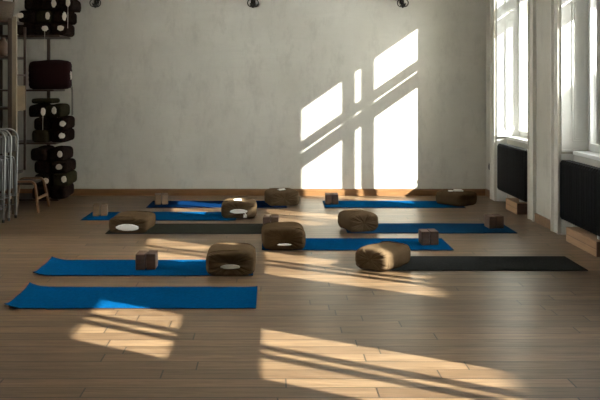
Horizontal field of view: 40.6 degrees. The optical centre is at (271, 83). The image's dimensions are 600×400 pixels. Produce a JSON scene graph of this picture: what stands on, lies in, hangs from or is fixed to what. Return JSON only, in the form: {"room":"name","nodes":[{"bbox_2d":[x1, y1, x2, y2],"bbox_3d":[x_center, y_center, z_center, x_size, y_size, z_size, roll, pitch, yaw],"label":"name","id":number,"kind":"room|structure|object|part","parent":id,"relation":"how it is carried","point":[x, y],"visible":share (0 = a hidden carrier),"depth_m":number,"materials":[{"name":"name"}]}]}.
{"room":"exercise studio","nodes":[
{"label":"exercise studio","id":0,"kind":"room"},
{"bbox_2d":[3,0,485,188],"bbox_3d":[-0.265,-0.355,11.910,7.970,3.950,0.300,0,0,0],"label":"wall","id":1,"kind":"structure","parent":0,"point":[168,94],"depth_m":11.76,"materials":[{"name":"paint"}]},
{"bbox_2d":[89,0,100,7],"bbox_3d":[-2.544,-1.289,11.683,0.350,0.392,0.154,0,0,0],"label":"wall sconce","id":2,"kind":"object","parent":1,"relation":"attached to","point":[96,2],"visible":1,"depth_m":11.65,"materials":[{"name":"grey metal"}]},
{"bbox_2d":[5,189,484,195],"bbox_3d":[-0.420,1.570,11.749,7.060,0.100,0.022,0,0,0],"label":"baseboard","id":3,"kind":"structure","parent":1,"relation":"attached to","point":[77,192],"depth_m":11.74,"materials":[{"name":"brown wood"}]},
{"bbox_2d":[247,0,258,7],"bbox_3d":[-0.273,-1.289,11.683,0.350,0.392,0.154,0,0,0],"label":"wall sconce","id":4,"kind":"object","parent":1,"relation":"attached to","point":[253,2],"visible":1,"depth_m":11.65,"materials":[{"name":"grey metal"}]},
{"bbox_2d":[397,0,408,7],"bbox_3d":[1.883,-1.289,11.683,0.350,0.392,0.154,0,0,0],"label":"wall sconce","id":5,"kind":"object","parent":1,"relation":"attached to","point":[401,2],"visible":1,"depth_m":11.65,"materials":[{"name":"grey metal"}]},
{"bbox_2d":[0,196,599,399],"bbox_3d":[-0.265,1.720,5.080,7.970,0.200,13.960,0,0,0],"label":"floor","id":6,"kind":"structure","parent":0,"point":[322,325],"depth_m":5.52,"materials":[{"name":"brown wood"}]},
{"bbox_2d":[0,131,5,222],"bbox_3d":[-3.355,1.079,9.492,0.466,1.082,0.118,0,0,-2],"label":"folding chair","id":7,"kind":"object","parent":6,"relation":"on","point":[3,164],"visible":1,"depth_m":9.51,"materials":[{"name":"white metal"}]},
{"bbox_3d":[-3.356,1.239,9.520,0.392,0.740,0.062,0,0,-2],"label":"frame","id":8,"kind":"part","parent":7,"relation":"part of","materials":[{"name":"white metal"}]},
{"bbox_3d":[-3.357,0.725,9.535,0.380,0.190,0.020,0,0,-2],"label":"backrest","id":9,"kind":"part","parent":7,"relation":"part of","materials":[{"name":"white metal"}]},
{"bbox_2d":[0,129,11,220],"bbox_3d":[-3.334,1.079,9.652,0.466,1.082,0.118,0,0,2],"label":"folding chair","id":10,"kind":"object","parent":6,"relation":"on","point":[8,132],"visible":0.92,"depth_m":9.65,"materials":[{"name":"white metal"}]},
{"bbox_3d":[-3.335,1.085,9.647,0.340,0.370,0.022,0,0,2],"label":"seat","id":11,"kind":"part","parent":10,"relation":"part of","materials":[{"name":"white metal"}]},
{"bbox_3d":[-3.333,1.239,9.680,0.392,0.740,0.062,0,0,2],"label":"frame","id":12,"kind":"part","parent":10,"relation":"part of","materials":[{"name":"white metal"}]},
{"bbox_3d":[-3.333,0.725,9.695,0.380,0.190,0.020,0,0,2],"label":"backrest","id":13,"kind":"part","parent":10,"relation":"part of","materials":[{"name":"white metal"}]},
{"bbox_2d":[0,128,18,217],"bbox_3d":[-3.315,1.079,9.832,0.466,1.082,0.118,0,0,-1],"label":"folding chair","id":14,"kind":"object","parent":6,"relation":"on","point":[14,143],"visible":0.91,"depth_m":9.84,"materials":[{"name":"white metal"}]},
{"bbox_3d":[-3.315,1.085,9.827,0.340,0.370,0.022,0,0,-1],"label":"seat","id":15,"kind":"part","parent":14,"relation":"part of","materials":[{"name":"white metal"}]},
{"bbox_3d":[-3.316,1.239,9.860,0.392,0.740,0.062,0,0,-1],"label":"frame","id":16,"kind":"part","parent":14,"relation":"part of","materials":[{"name":"white metal"}]},
{"bbox_3d":[-3.316,0.725,9.875,0.380,0.190,0.020,0,0,-1],"label":"backrest","id":17,"kind":"part","parent":14,"relation":"part of","materials":[{"name":"white metal"}]},
{"bbox_2d":[0,16,25,213],"bbox_3d":[-3.555,0.390,10.320,0.750,2.460,0.500,0,0,0],"label":"shelf unit","id":18,"kind":"object","parent":6,"relation":"on","point":[16,94],"visible":0.86,"depth_m":10.08,"materials":[{"name":"brown wood"}]},
{"bbox_2d":[0,37,7,55],"bbox_3d":[-3.400,-0.471,10.250,0.150,0.240,0.150,0,0,0],"label":"clay vase","id":19,"kind":"object","parent":18,"relation":"on","point":[3,43],"visible":0.87,"depth_m":10.20,"materials":[{"name":"brown ceramic"}]},
{"bbox_2d":[0,0,14,19],"bbox_3d":[-3.460,-1.007,10.320,0.364,0.410,0.360,0,0,0],"label":"wicker basket","id":20,"kind":"object","parent":18,"relation":"on","point":[6,7],"visible":0.86,"depth_m":10.21,"materials":[{"name":"brown wicker"}]},
{"bbox_3d":[-3.208,0.390,10.095,0.055,2.460,0.050,0,0,0],"label":"post","id":21,"kind":"part","parent":18,"relation":"part of","materials":[{"name":"grey metal"}]},
{"bbox_3d":[-3.220,0.180,10.330,0.028,0.320,0.416,0,0,0],"label":"panel","id":22,"kind":"part","parent":18,"relation":"part of","materials":[{"name":"brown wood"}]},
{"bbox_3d":[-3.220,0.190,10.555,0.030,1.860,0.030,0,0,0],"label":"thin post","id":23,"kind":"part","parent":18,"relation":"part of","materials":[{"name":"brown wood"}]},
{"bbox_2d":[4,177,49,212],"bbox_3d":[-3.160,1.422,10.460,0.452,0.396,0.544,0,0,0],"label":"footstool","id":24,"kind":"object","parent":6,"relation":"on","point":[24,180],"visible":0.77,"depth_m":10.43,"materials":[{"name":"brown wood"}]},
{"bbox_3d":[-3.160,1.264,10.460,0.260,0.032,0.390,0,0,0],"label":"seat","id":25,"kind":"part","parent":24,"relation":"part of","materials":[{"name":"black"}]},
{"bbox_3d":[-3.160,1.422,10.685,0.452,0.396,0.094,0,0,0],"label":"leg frame","id":26,"kind":"part","parent":24,"relation":"part of","materials":[{"name":"brown wood"}]},
{"bbox_3d":[-2.975,1.452,10.460,0.024,0.035,0.410,0,0,0],"label":"rail","id":27,"kind":"part","parent":24,"relation":"part of","materials":[{"name":"brown wood"}]},
{"bbox_2d":[0,0,69,200],"bbox_3d":[-3.390,0.120,11.280,1.020,3.000,0.660,0,0,0],"label":"rack","id":28,"kind":"object","parent":6,"relation":"on","point":[22,196],"visible":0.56,"depth_m":11.30,"materials":[{"name":"brown metal"}]},
{"bbox_3d":[-3.877,0.120,11.595,0.045,3.000,0.030,0,0,0],"label":"post","id":29,"kind":"part","parent":28,"relation":"part of","materials":[{"name":"brown wood"}]},
{"bbox_2d":[17,22,33,34],"bbox_3d":[-3.362,-0.756,11.240,0.227,0.178,0.520,0,0,0],"label":"bolster","id":30,"kind":"object","parent":28,"relation":"on","point":[29,26],"visible":0.44,"depth_m":10.99,"materials":[{"name":"brown fabric"}]},
{"bbox_2d":[17,10,38,23],"bbox_3d":[-3.341,-0.929,11.248,0.240,0.179,0.525,0,0,1],"label":"bolster","id":31,"kind":"object","parent":30,"relation":"on","point":[27,16],"visible":0.62,"depth_m":11.00,"materials":[{"name":"black fabric"}]},
{"bbox_2d":[32,129,52,141],"bbox_3d":[-3.145,0.705,11.228,0.227,0.177,0.520,0,0,1],"label":"bolster","id":32,"kind":"object","parent":28,"relation":"on","point":[37,135],"visible":0.67,"depth_m":10.98,"materials":[{"name":"green fabric"}]},
{"bbox_2d":[34,116,53,129],"bbox_3d":[-3.131,0.531,11.253,0.227,0.179,0.520,0,0,-1],"label":"bolster","id":33,"kind":"object","parent":32,"relation":"on","point":[40,123],"visible":0.73,"depth_m":11.00,"materials":[{"name":"black fabric"}]},
{"bbox_2d":[29,104,48,116],"bbox_3d":[-3.195,0.447,11.252,0.236,0.354,0.541,0,0,1],"label":"bolster","id":34,"kind":"object","parent":33,"relation":"on","point":[37,110],"visible":0.69,"depth_m":11.01,"materials":[{"name":"black fabric"}]},
{"bbox_2d":[32,98,59,103],"bbox_3d":[-3.139,0.233,11.250,0.300,0.070,0.400,0,0,0],"label":"folded blanket","id":35,"kind":"object","parent":34,"relation":"on","point":[35,100],"visible":1,"depth_m":11.06,"materials":[{"name":"green fabric"}]},
{"bbox_2d":[33,23,52,49],"bbox_3d":[-3.131,-0.650,11.221,0.227,0.393,0.541,0,0,0],"label":"bolster","id":36,"kind":"object","parent":28,"relation":"on","point":[38,28],"visible":0.68,"depth_m":10.98,"materials":[{"name":"black fabric"}]},
{"bbox_2d":[36,10,54,22],"bbox_3d":[-3.104,-0.927,11.262,0.227,0.177,0.525,0,0,0],"label":"bolster","id":37,"kind":"object","parent":36,"relation":"on","point":[42,16],"visible":0.65,"depth_m":11.01,"materials":[{"name":"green fabric"}]},
{"bbox_2d":[40,0,58,11],"bbox_3d":[-3.037,-1.100,11.213,0.227,0.178,0.525,0,0,-1],"label":"bolster","id":38,"kind":"object","parent":37,"relation":"on","point":[51,5],"visible":0.61,"depth_m":10.96,"materials":[{"name":"brown fabric"}]},
{"bbox_2d":[32,184,53,198],"bbox_3d":[-3.145,1.468,11.224,0.227,0.179,0.520,0,0,0],"label":"bolster","id":39,"kind":"object","parent":28,"relation":"on","point":[40,189],"visible":0.4,"depth_m":10.98,"materials":[{"name":"black fabric"}]},
{"bbox_2d":[35,172,55,185],"bbox_3d":[-3.118,1.335,11.237,0.227,0.257,0.541,0,0,1],"label":"bolster","id":40,"kind":"object","parent":39,"relation":"on","point":[48,177],"visible":0.44,"depth_m":11.00,"materials":[{"name":"black fabric"}]},
{"bbox_2d":[34,160,53,172],"bbox_3d":[-3.125,1.125,11.260,0.227,0.178,0.520,0,0,0],"label":"bolster","id":41,"kind":"object","parent":40,"relation":"on","point":[40,166],"visible":0.63,"depth_m":11.01,"materials":[{"name":"brown fabric"}]},
{"bbox_2d":[31,145,53,160],"bbox_3d":[-3.172,0.953,11.241,0.227,0.178,0.520,0,0,-1],"label":"bolster","id":42,"kind":"object","parent":41,"relation":"on","point":[41,153],"visible":0.8,"depth_m":10.99,"materials":[{"name":"brown fabric"}]},
{"bbox_3d":[-3.197,0.120,11.595,0.045,3.000,0.030,0,0,0],"label":"post","id":43,"kind":"part","parent":28,"relation":"part of","materials":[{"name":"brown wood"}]},
{"bbox_2d":[28,60,72,94],"bbox_3d":[-3.047,0.048,11.181,0.581,0.770,0.367,0,0,-8],"label":"bolster","id":44,"kind":"object","parent":28,"relation":"on","point":[43,74],"visible":0.97,"depth_m":11.02,"materials":[{"name":"red fabric"}]},
{"bbox_2d":[50,183,73,198],"bbox_3d":[-2.908,1.469,11.232,0.227,0.178,0.520,0,0,0],"label":"bolster","id":45,"kind":"object","parent":28,"relation":"on","point":[56,192],"visible":0.82,"depth_m":10.98,"materials":[{"name":"brown fabric"}]},
{"bbox_2d":[53,170,76,185],"bbox_3d":[-2.867,1.298,11.223,0.227,0.177,0.525,0,0,1],"label":"bolster","id":46,"kind":"object","parent":45,"relation":"on","point":[59,179],"visible":0.91,"depth_m":10.98,"materials":[{"name":"green fabric"}]},
{"bbox_2d":[52,158,75,172],"bbox_3d":[-2.887,1.124,11.246,0.227,0.179,0.525,0,0,1],"label":"bolster","id":47,"kind":"object","parent":46,"relation":"on","point":[65,166],"visible":0.89,"depth_m":11.00,"materials":[{"name":"black fabric"}]},
{"bbox_2d":[48,146,72,160],"bbox_3d":[-2.928,0.952,11.248,0.227,0.179,0.525,0,0,1],"label":"bolster","id":48,"kind":"object","parent":47,"relation":"on","point":[58,153],"visible":1,"depth_m":11.00,"materials":[{"name":"black fabric"}]},
{"bbox_2d":[50,128,74,141],"bbox_3d":[-2.908,0.704,11.259,0.227,0.178,0.525,0,0,0],"label":"bolster","id":49,"kind":"object","parent":28,"relation":"on","point":[67,135],"visible":0.88,"depth_m":11.01,"materials":[{"name":"brown fabric"}]},
{"bbox_2d":[51,115,74,129],"bbox_3d":[-2.894,0.532,11.231,0.227,0.178,0.525,0,0,-1],"label":"bolster","id":50,"kind":"object","parent":49,"relation":"on","point":[65,122],"visible":0.97,"depth_m":10.98,"materials":[{"name":"brown fabric"}]},
{"bbox_2d":[46,103,69,116],"bbox_3d":[-2.975,0.360,11.265,0.227,0.177,0.525,0,0,0],"label":"bolster","id":51,"kind":"object","parent":50,"relation":"on","point":[59,109],"visible":1,"depth_m":11.02,"materials":[{"name":"green fabric"}]},
{"bbox_2d":[51,22,74,36],"bbox_3d":[-2.901,-0.756,11.248,0.227,0.178,0.525,0,0,-1],"label":"bolster","id":52,"kind":"object","parent":28,"relation":"on","point":[68,30],"visible":0.94,"depth_m":11.00,"materials":[{"name":"brown fabric"}]},
{"bbox_2d":[53,10,76,24],"bbox_3d":[-2.874,-0.928,11.257,0.227,0.178,0.525,0,0,0],"label":"bolster","id":53,"kind":"object","parent":52,"relation":"on","point":[60,16],"visible":0.92,"depth_m":11.01,"materials":[{"name":"brown fabric"}]},
{"bbox_2d":[57,0,80,12],"bbox_3d":[-2.806,-0.972,11.217,0.227,0.436,0.541,0,0,-1],"label":"bolster","id":54,"kind":"object","parent":53,"relation":"on","point":[74,6],"visible":0.94,"depth_m":10.98,"materials":[{"name":"black fabric"}]},
{"bbox_2d":[4,282,257,308],"bbox_3d":[-1.028,1.598,6.135,1.825,0.044,0.610,0,0,0],"label":"yoga mat","id":55,"kind":"object","parent":6,"relation":"on","point":[33,296],"visible":1,"depth_m":6.09,"materials":[{"name":"blue rubber"}]},
{"bbox_2d":[33,257,252,275],"bbox_3d":[-1.095,1.601,7.130,1.870,0.038,0.600,0,0,0],"label":"yoga mat","id":56,"kind":"object","parent":6,"relation":"on","point":[54,266],"visible":0.81,"depth_m":7.08,"materials":[{"name":"blue rubber"}]},
{"bbox_2d":[136,250,147,269],"bbox_3d":[-1.142,1.544,7.104,0.081,0.135,0.170,0,0,1],"label":"block","id":57,"kind":"object","parent":56,"relation":"on","point":[141,254],"visible":0.86,"depth_m":7.02,"materials":[{"name":"brown wood"}]},
{"bbox_2d":[146,250,157,269],"bbox_3d":[-1.053,1.544,7.116,0.081,0.135,0.170,0,0,-1],"label":"block","id":58,"kind":"object","parent":56,"relation":"on","point":[152,255],"visible":1,"depth_m":7.03,"materials":[{"name":"brown wood"}]},
{"bbox_2d":[206,243,255,274],"bbox_3d":[-0.351,1.507,7.022,0.424,0.209,0.426,0,0,0],"label":"cushion","id":59,"kind":"object","parent":56,"relation":"on","point":[222,258],"visible":1,"depth_m":6.83,"materials":[{"name":"brown fabric"}]},
{"bbox_2d":[81,212,235,220],"bbox_3d":[-1.350,1.615,9.910,1.840,0.008,0.620,0,0,0],"label":"yoga mat","id":60,"kind":"object","parent":6,"relation":"on","point":[160,216],"visible":0.64,"depth_m":9.86,"materials":[{"name":"blue rubber"}]},
{"bbox_2d":[93,203,100,215],"bbox_3d":[-2.155,1.544,9.954,0.081,0.135,0.170,0,0,-7],"label":"block","id":61,"kind":"object","parent":60,"relation":"on","point":[96,206],"visible":1,"depth_m":9.87,"materials":[{"name":"brown wood"}]},
{"bbox_2d":[101,203,107,215],"bbox_3d":[-2.066,1.544,9.978,0.081,0.135,0.170,0,0,-9],"label":"block","id":62,"kind":"object","parent":60,"relation":"on","point":[104,206],"visible":1,"depth_m":9.90,"materials":[{"name":"brown wood"}]},
{"bbox_2d":[221,198,256,217],"bbox_3d":[-0.400,1.504,9.893,0.430,0.214,0.429,0,0,0],"label":"cushion","id":63,"kind":"object","parent":60,"relation":"on","point":[231,207],"visible":1,"depth_m":9.71,"materials":[{"name":"brown fabric"}]},
{"bbox_2d":[105,223,262,233],"bbox_3d":[-0.880,1.615,9.050,1.840,0.008,0.620,0,0,0],"label":"yoga mat","id":64,"kind":"object","parent":6,"relation":"on","point":[183,228],"visible":0.68,"depth_m":8.98,"materials":[{"name":"black rubber"}]},
{"bbox_2d":[109,211,155,232],"bbox_3d":[-1.548,1.524,9.017,0.439,0.174,0.506,0,0,4],"label":"cushion","id":65,"kind":"object","parent":64,"relation":"on","point":[125,221],"visible":1,"depth_m":8.79,"materials":[{"name":"brown fabric"}]},
{"bbox_2d":[263,215,270,224],"bbox_3d":[-0.056,1.544,9.051,0.081,0.135,0.170,0,0,4],"label":"block","id":66,"kind":"object","parent":64,"relation":"on","point":[266,218],"visible":0.51,"depth_m":8.97,"materials":[{"name":"brown wood"}]},
{"bbox_2d":[271,215,278,221],"bbox_3d":[0.033,1.544,9.058,0.081,0.135,0.170,0,0,2],"label":"block","id":67,"kind":"object","parent":64,"relation":"on","point":[274,218],"visible":0.49,"depth_m":8.97,"materials":[{"name":"brown wood"}]},
{"bbox_2d":[146,201,286,207],"bbox_3d":[-0.725,1.615,10.885,1.840,0.008,0.610,0,0,0],"label":"yoga mat","id":68,"kind":"object","parent":6,"relation":"on","point":[171,204],"visible":0.58,"depth_m":10.75,"materials":[{"name":"blue rubber"}]},
{"bbox_2d":[155,193,160,204],"bbox_3d":[-1.534,1.544,10.898,0.081,0.135,0.170,0,0,-9],"label":"block","id":69,"kind":"object","parent":68,"relation":"on","point":[157,195],"visible":1,"depth_m":10.81,"materials":[{"name":"brown wood"}]},
{"bbox_2d":[161,193,167,203],"bbox_3d":[-1.446,1.544,10.925,0.081,0.135,0.170,0,0,-11],"label":"block","id":70,"kind":"object","parent":68,"relation":"on","point":[164,196],"visible":1,"depth_m":10.84,"materials":[{"name":"brown wood"}]},
{"bbox_2d":[264,188,299,205],"bbox_3d":[0.132,1.502,10.873,0.428,0.219,0.360,0,0,-14],"label":"cushion","id":71,"kind":"object","parent":68,"relation":"on","point":[272,196],"visible":1,"depth_m":10.72,"materials":[{"name":"brown fabric"}]},
{"bbox_2d":[262,238,453,249],"bbox_3d":[0.835,1.615,8.175,1.870,0.008,0.590,0,0,0],"label":"yoga mat","id":72,"kind":"object","parent":6,"relation":"on","point":[311,243],"visible":0.62,"depth_m":8.18,"materials":[{"name":"blue rubber"}]},
{"bbox_2d":[261,222,305,249],"bbox_3d":[0.111,1.506,8.075,0.429,0.211,0.426,0,0,-3],"label":"cushion","id":73,"kind":"object","parent":72,"relation":"on","point":[274,235],"visible":1,"depth_m":7.88,"materials":[{"name":"brown fabric"}]},
{"bbox_2d":[419,229,429,244],"bbox_3d":[1.536,1.544,8.177,0.081,0.135,0.170,0,0,-1],"label":"block","id":74,"kind":"object","parent":72,"relation":"on","point":[424,234],"visible":1,"depth_m":8.09,"materials":[{"name":"brown wood"}]},
{"bbox_2d":[427,229,438,244],"bbox_3d":[1.625,1.544,8.193,0.081,0.135,0.170,0,0,-3],"label":"block","id":75,"kind":"object","parent":72,"relation":"on","point":[434,234],"visible":0.86,"depth_m":8.11,"materials":[{"name":"brown wood"}]},
{"bbox_2d":[322,201,465,207],"bbox_3d":[1.612,1.615,10.885,1.840,0.008,0.610,0,0,1],"label":"yoga mat","id":76,"kind":"object","parent":6,"relation":"on","point":[341,204],"visible":0.86,"depth_m":10.84,"materials":[{"name":"blue rubber"}]},
{"bbox_2d":[325,193,331,204],"bbox_3d":[0.757,1.544,10.906,0.081,0.135,0.170,0,0,1],"label":"block","id":77,"kind":"object","parent":76,"relation":"on","point":[328,197],"visible":1,"depth_m":10.82,"materials":[{"name":"brown wood"}]},
{"bbox_2d":[331,193,337,203],"bbox_3d":[0.847,1.544,10.918,0.081,0.135,0.170,0,0,-1],"label":"block","id":78,"kind":"object","parent":76,"relation":"on","point":[334,195],"visible":0.89,"depth_m":10.83,"materials":[{"name":"brown wood"}]},
{"bbox_2d":[436,189,476,206],"bbox_3d":[2.477,1.520,10.884,0.409,0.184,0.420,0,0,-38],"label":"cushion","id":79,"kind":"object","parent":76,"relation":"on","point":[454,198],"visible":0.96,"depth_m":10.74,"materials":[{"name":"brown fabric"}]},
{"bbox_2d":[346,223,516,232],"bbox_3d":[1.740,1.615,9.080,1.840,0.008,0.600,0,0,1],"label":"yoga mat","id":80,"kind":"object","parent":6,"relation":"on","point":[382,227],"visible":0.74,"depth_m":9.04,"materials":[{"name":"blue rubber"}]},
{"bbox_2d":[338,209,377,231],"bbox_3d":[0.953,1.508,8.996,0.367,0.207,0.360,0,0,-20],"label":"cushion","id":81,"kind":"object","parent":80,"relation":"on","point":[353,220],"visible":1,"depth_m":8.85,"materials":[{"name":"brown fabric"}]},
{"bbox_2d":[484,214,495,228],"bbox_3d":[2.455,1.544,9.112,0.081,0.135,0.170,0,0,-4],"label":"block","id":82,"kind":"object","parent":80,"relation":"on","point":[489,219],"visible":1,"depth_m":9.03,"materials":[{"name":"brown wood"}]},
{"bbox_2d":[492,214,503,227],"bbox_3d":[2.543,1.544,9.132,0.081,0.135,0.170,0,0,-6],"label":"block","id":83,"kind":"object","parent":80,"relation":"on","point":[499,218],"visible":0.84,"depth_m":9.05,"materials":[{"name":"brown wood"}]},
{"bbox_2d":[387,256,587,270],"bbox_3d":[1.820,1.615,7.305,1.840,0.008,0.570,0,0,0],"label":"yoga mat","id":84,"kind":"object","parent":6,"relation":"on","point":[416,263],"visible":0.8,"depth_m":7.24,"materials":[{"name":"black rubber"}]},
{"bbox_2d":[355,241,410,270],"bbox_3d":[0.987,1.518,7.194,0.338,0.187,0.470,0,0,38],"label":"cushion","id":85,"kind":"object","parent":84,"relation":"on","point":[384,255],"visible":1,"depth_m":7.05,"materials":[{"name":"brown fabric"}]},
{"bbox_2d":[506,198,526,214],"bbox_3d":[3.134,1.550,10.277,0.203,0.140,0.486,0,0,0],"label":"box","id":86,"kind":"object","parent":6,"relation":"on","point":[513,205],"visible":0.72,"depth_m":10.12,"materials":[{"name":"brown wood"}]},
{"bbox_2d":[566,227,599,256],"bbox_3d":[3.134,1.548,7.967,0.203,0.145,0.786,0,0,0],"label":"box","id":87,"kind":"object","parent":6,"relation":"on","point":[587,241],"visible":0.9,"depth_m":7.94,"materials":[{"name":"brown wood"}]},
{"bbox_2d":[486,0,599,226],"bbox_3d":[3.415,-0.355,5.080,0.610,3.950,13.360,0,0,0],"label":"wall","id":88,"kind":"structure","parent":0,"point":[542,6],"depth_m":9.38,"materials":[{"name":"paint"}]},
{"bbox_2d":[497,0,518,200],"bbox_3d":[3.252,-0.180,10.480,0.296,3.600,1.461,0,0,0],"label":"trim","id":89,"kind":"structure","parent":88,"relation":"attached to","point":[507,10],"depth_m":11.16,"materials":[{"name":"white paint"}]},
{"bbox_2d":[497,143,526,201],"bbox_3d":[3.112,1.135,10.418,0.136,0.660,1.216,0,0,0],"label":"radiator","id":90,"kind":"object","parent":88,"relation":"attached to","point":[511,160],"visible":0.94,"depth_m":10.26,"materials":[{"name":"black metal"}]},
{"bbox_2d":[490,0,535,221],"bbox_3d":[3.090,-0.287,10.480,0.040,3.815,1.890,0,0,0],"label":"trim","id":91,"kind":"structure","parent":88,"relation":"attached to","point":[531,4],"depth_m":9.72,"materials":[{"name":"paint"}]},
{"bbox_2d":[506,0,526,143],"bbox_3d":[3.428,-0.612,10.456,0.435,2.734,1.369,0,0,0],"label":"window","id":92,"kind":"structure","parent":88,"relation":"in","point":[523,139],"depth_m":11.11,"materials":[{"name":"paint"}]},
{"bbox_3d":[3.304,0.735,10.482,0.189,0.040,1.315,0,0,0],"label":"sill","id":93,"kind":"part","parent":92,"relation":"part of","materials":[{"name":"white paint"}]},
{"bbox_3d":[3.417,-0.632,10.450,0.057,2.694,1.358,0,0,0],"label":"frame","id":94,"kind":"part","parent":92,"relation":"part of","materials":[{"name":"paint"}]},
{"bbox_2d":[485,189,549,228],"bbox_3d":[3.100,1.567,5.069,0.020,0.105,13.338,0,0,0],"label":"baseboard","id":95,"kind":"structure","parent":88,"relation":"attached to","point":[539,219],"depth_m":9.32,"materials":[{"name":"brown wood"}]},
{"bbox_2d":[550,0,560,233],"bbox_3d":[3.090,-0.287,8.025,0.040,3.815,1.820,0,0,0],"label":"trim","id":96,"kind":"structure","parent":88,"relation":"attached to","point":[555,5],"depth_m":8.82,"materials":[{"name":"paint"}]},
{"bbox_2d":[561,0,587,234],"bbox_3d":[3.255,-0.180,8.026,0.291,3.600,1.394,0,0,0],"label":"trim","id":97,"kind":"structure","parent":88,"relation":"attached to","point":[574,13],"depth_m":8.71,"materials":[{"name":"white paint"}]},
{"bbox_2d":[560,160,599,239],"bbox_3d":[3.112,1.135,8.018,0.136,0.660,1.256,0,0,0],"label":"radiator","id":98,"kind":"object","parent":88,"relation":"attached to","point":[579,182],"visible":1,"depth_m":8.04,"materials":[{"name":"black metal"}]},
{"bbox_2d":[573,0,599,160],"bbox_3d":[3.428,-0.612,8.030,0.435,2.734,1.358,0,0,0],"label":"window","id":99,"kind":"structure","parent":88,"relation":"in","point":[593,5],"depth_m":8.60,"materials":[{"name":"paint"}]},
{"bbox_3d":[3.304,0.735,8.027,0.189,0.040,1.245,0,0,0],"label":"sill","id":100,"kind":"part","parent":99,"relation":"part of","materials":[{"name":"white paint"}]},
{"bbox_3d":[3.417,-0.632,8.030,0.057,2.694,1.358,0,0,0],"label":"frame","id":101,"kind":"part","parent":99,"relation":"part of","materials":[{"name":"paint"}]},
{"bbox_3d":[3.422,-0.220,8.315,0.001,1.709,0.621,0,0,0],"label":"glass pane","id":102,"kind":"part","parent":99,"relation":"part of","materials":[{"name":"clear glass"}]}
]}

